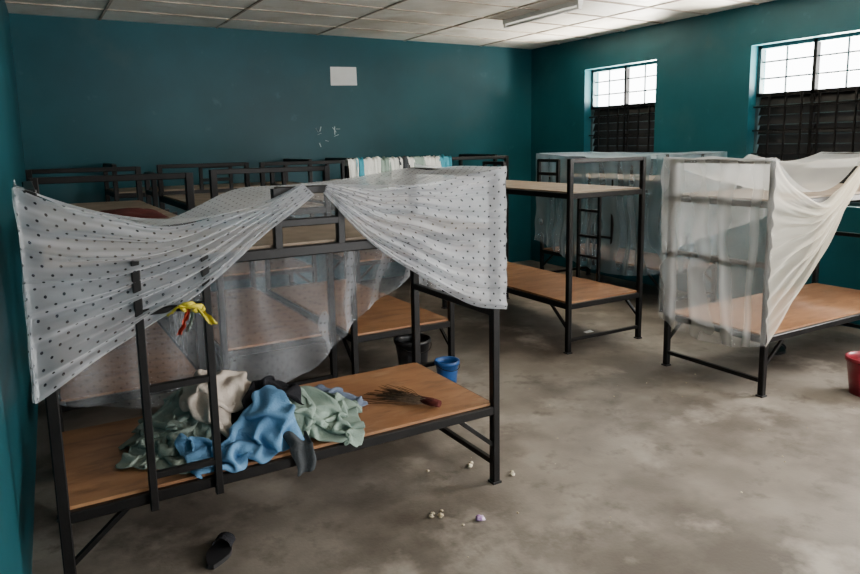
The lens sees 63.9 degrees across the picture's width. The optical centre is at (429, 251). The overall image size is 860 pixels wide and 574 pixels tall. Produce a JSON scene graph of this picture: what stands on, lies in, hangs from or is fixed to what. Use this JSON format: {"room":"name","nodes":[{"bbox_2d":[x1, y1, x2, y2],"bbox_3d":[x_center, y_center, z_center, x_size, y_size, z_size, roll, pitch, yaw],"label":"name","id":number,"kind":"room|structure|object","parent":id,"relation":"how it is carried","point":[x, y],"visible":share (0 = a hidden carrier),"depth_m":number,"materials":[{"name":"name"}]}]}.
{"room":"dormitory","nodes":[
{"label":"dormitory","id":0,"kind":"room"},
{"bbox_2d":[0,0,39,573],"bbox_3d":[-1.603,-0.123,2.282,0.200,3.100,10.762,-6,10,-28],"label":"wall","id":1,"kind":"structure","parent":0,"point":[18,413],"depth_m":3.32,"materials":[{"name":"teal paint"}]},
{"bbox_2d":[9,13,531,318],"bbox_3d":[-1.564,-1.100,8.588,7.500,3.100,0.200,-6,10,-30],"label":"wall","id":2,"kind":"structure","parent":0,"point":[91,93],"depth_m":8.07,"materials":[{"name":"teal paint"}]},
{"bbox_2d":[330,67,356,84],"bbox_3d":[-1.074,-2.190,8.593,0.350,0.235,0.012,-6,10,-30],"label":"paper notice","id":3,"kind":"object","parent":2,"relation":"attached to","point":[339,75],"visible":1,"depth_m":8.59,"materials":[{"name":"white paper"}]},
{"bbox_2d":[5,0,773,48],"bbox_3d":[1.192,-2.007,3.676,7.500,0.100,11.150,-6,10,-30],"label":"ceiling","id":4,"kind":"structure","parent":0,"point":[437,6],"depth_m":7.19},
{"bbox_2d":[503,0,582,27],"bbox_3d":[1.128,-2.428,7.068,0.060,0.086,1.200,-6,10,-30],"label":"fitting","id":5,"kind":"object","parent":4,"relation":"attached to","point":[577,4],"visible":1,"depth_m":6.98,"materials":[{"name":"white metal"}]},
{"bbox_2d":[32,260,859,573],"bbox_3d":[1.247,1.165,4.167,7.500,0.120,11.150,-6,10,-30],"label":"floor","id":6,"kind":"structure","parent":0,"point":[670,471],"depth_m":3.70,"materials":[{"name":"concrete"}]},
{"bbox_2d":[25,166,206,431],"bbox_3d":[-2.149,0.270,4.635,0.835,1.622,1.990,-6,10,-30],"label":"bunk bed","id":7,"kind":"object","parent":6,"relation":"on","point":[54,219],"visible":0.52,"depth_m":4.22,"materials":[{"name":"black paint"}]},
{"bbox_2d":[89,208,168,221],"bbox_3d":[-1.833,-0.239,4.152,0.400,0.042,0.600,-6,10,-30],"label":"folded blanket","id":8,"kind":"object","parent":7,"relation":"on","point":[131,212],"visible":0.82,"depth_m":4.03,"materials":[{"name":"red fabric"}]},
{"bbox_2d":[102,159,316,314],"bbox_3d":[-2.358,-0.176,7.538,2.020,1.622,0.860,-6,10,-30],"label":"bunk bed","id":9,"kind":"object","parent":6,"relation":"on","point":[115,192],"visible":0.48,"depth_m":7.34,"materials":[{"name":"black paint"}]},
{"bbox_2d":[206,532,235,569],"bbox_3d":[-0.917,1.288,3.018,0.104,0.062,0.240,-1,9,2],"label":"sandal","id":10,"kind":"object","parent":6,"relation":"on","point":[219,552],"visible":1,"depth_m":3.01,"materials":[{"name":"black plastic"}]},
{"bbox_2d":[156,162,337,384],"bbox_3d":[-1.534,0.120,5.532,0.820,1.622,2.010,-6,10,-30],"label":"bunk bed","id":11,"kind":"object","parent":6,"relation":"on","point":[179,201],"visible":0.58,"depth_m":4.96,"materials":[{"name":"black paint"}]},
{"bbox_2d":[22,167,501,573],"bbox_3d":[-0.723,0.446,3.338,2.020,1.622,0.895,-6,10,-30],"label":"bunk bed","id":12,"kind":"object","parent":6,"relation":"on","point":[86,486],"visible":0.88,"depth_m":2.94,"materials":[{"name":"black paint"}]},
{"bbox_2d":[110,369,368,477],"bbox_3d":[-0.886,0.735,3.278,1.192,0.375,0.906,-6,10,-30],"label":"pile","id":13,"kind":"object","parent":12,"relation":"on","point":[258,424],"visible":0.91,"depth_m":3.07,"materials":[{"name":"fabric"}]},
{"bbox_2d":[12,165,506,408],"bbox_3d":[-0.736,0.229,3.326,2.101,1.235,0.996,-6,10,-30],"label":"net","id":14,"kind":"object","parent":12,"relation":"hanging from","point":[234,200],"visible":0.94,"depth_m":3.10,"materials":[{"name":"white fabric"}]},
{"bbox_2d":[166,301,216,334],"bbox_3d":[-0.904,0.248,2.623,0.185,0.126,0.041,-6,10,-30],"label":"ribbon","id":15,"kind":"object","parent":14,"relation":"attached to","point":[192,307],"visible":1,"depth_m":2.61,"materials":[{"name":"yellow fabric"}]},
{"bbox_2d":[361,384,441,406],"bbox_3d":[-0.136,0.743,3.641,0.435,0.044,0.303,1,9,10],"label":"broom","id":16,"kind":"object","parent":12,"relation":"on","point":[401,395],"visible":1,"depth_m":3.56,"materials":[{"name":"brown plant"}]},
{"bbox_2d":[259,160,454,374],"bbox_3d":[-0.691,0.057,5.849,0.860,1.622,2.010,-6,10,-30],"label":"bunk bed","id":17,"kind":"object","parent":6,"relation":"on","point":[389,316],"visible":0.53,"depth_m":5.38,"materials":[{"name":"black paint"}]},
{"bbox_2d":[344,154,452,191],"bbox_3d":[-0.206,-0.559,4.900,0.834,0.258,0.116,-6,10,-30],"label":"clothes","id":18,"kind":"object","parent":17,"relation":"on","point":[358,166],"visible":0.42,"depth_m":4.83,"materials":[{"name":"white fabric"}]},
{"bbox_2d":[325,154,496,283],"bbox_3d":[-0.206,-0.407,8.788,2.020,1.622,0.860,-6,10,-30],"label":"bunk bed","id":19,"kind":"object","parent":6,"relation":"on","point":[468,246],"visible":0.31,"depth_m":8.68,"materials":[{"name":"black paint"}]},
{"bbox_2d":[394,333,431,364],"bbox_3d":[-0.132,0.804,5.314,0.291,0.290,0.294,-6,10,-30],"label":"bucket","id":20,"kind":"object","parent":6,"relation":"on","point":[403,343],"visible":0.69,"depth_m":5.23,"materials":[{"name":"black plastic"}]},
{"bbox_2d":[434,356,459,382],"bbox_3d":[0.129,0.887,5.141,0.191,0.170,0.194,-6,10,-30],"label":"bucket","id":21,"kind":"object","parent":6,"relation":"on","point":[446,366],"visible":0.8,"depth_m":5.08,"materials":[{"name":"blue plastic"}]},
{"bbox_2d":[475,514,485,520],"bbox_3d":[0.235,1.251,3.251,0.050,0.022,0.045,-6,10,-30],"label":"wrapper","id":22,"kind":"object","parent":6,"relation":"on","point":[479,517],"visible":1,"depth_m":3.24,"materials":[{"name":"plastic"}]},
{"bbox_2d":[440,156,645,354],"bbox_3d":[1.013,-0.109,6.730,0.905,1.622,2.020,-6,10,-30],"label":"bunk bed","id":23,"kind":"object","parent":6,"relation":"on","point":[568,292],"visible":0.87,"depth_m":6.23,"materials":[{"name":"black paint"}]},
{"bbox_2d":[426,330,807,556],"bbox_3d":[0.940,1.028,4.622,3.060,0.021,2.668,-6,10,-30],"label":"litter","id":24,"kind":"object","parent":6,"relation":"on","point":[470,464],"visible":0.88,"depth_m":3.68,"materials":[{"name":"paper"}]},
{"bbox_2d":[540,152,722,312],"bbox_3d":[2.239,-0.336,8.056,0.875,1.622,1.990,-6,10,-30],"label":"bunk bed","id":25,"kind":"object","parent":6,"relation":"on","point":[653,263],"visible":0.87,"depth_m":7.59,"materials":[{"name":"black paint"}]},
{"bbox_2d":[540,151,725,275],"bbox_3d":[2.238,-0.490,8.014,0.940,1.340,2.092,-6,10,-30],"label":"net","id":26,"kind":"object","parent":25,"relation":"hanging from","point":[594,154],"visible":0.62,"depth_m":7.41,"materials":[{"name":"white fabric"}]},
{"bbox_2d":[661,153,859,397],"bbox_3d":[2.907,0.052,5.472,2.020,1.622,0.870,-6,10,-30],"label":"bunk bed","id":27,"kind":"object","parent":6,"relation":"on","point":[817,306],"visible":0.86,"depth_m":5.16,"materials":[{"name":"black paint"}]},
{"bbox_2d":[666,152,859,345],"bbox_3d":[2.890,-0.098,5.435,2.110,1.351,1.010,-6,10,-30],"label":"net","id":28,"kind":"object","parent":27,"relation":"hanging from","point":[822,159],"visible":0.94,"depth_m":4.84,"materials":[{"name":"white fabric"}]},
{"bbox_2d":[771,343,785,354],"bbox_3d":[2.906,0.799,5.743,0.104,0.062,0.240,6,11,36],"label":"sandal","id":29,"kind":"object","parent":6,"relation":"on","point":[781,350],"visible":0.62,"depth_m":5.71,"materials":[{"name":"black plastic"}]},
{"bbox_2d":[845,351,859,396],"bbox_3d":[3.023,0.851,4.750,0.301,0.260,0.304,-6,10,-30],"label":"bucket","id":30,"kind":"object","parent":6,"relation":"on","point":[852,358],"visible":1,"depth_m":4.74,"materials":[{"name":"red plastic"}]},
{"bbox_2d":[530,0,859,328],"bbox_3d":[4.340,-0.761,5.734,0.250,3.100,10.750,-6,10,-30],"label":"wall","id":31,"kind":"structure","parent":0,"point":[707,65],"depth_m":7.70,"materials":[{"name":"teal paint"}]},
{"bbox_2d":[589,61,656,192],"bbox_3d":[2.483,-1.562,8.799,0.096,1.591,1.200,-6,10,-30],"label":"window","id":32,"kind":"structure","parent":31,"relation":"in","point":[626,128],"depth_m":8.82,"materials":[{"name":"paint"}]},
{"bbox_2d":[751,32,859,205],"bbox_3d":[3.718,-1.263,6.727,0.096,1.591,1.200,-6,10,-30],"label":"window","id":33,"kind":"structure","parent":31,"relation":"in","point":[790,125],"depth_m":6.75,"materials":[{"name":"paint"}]}
]}

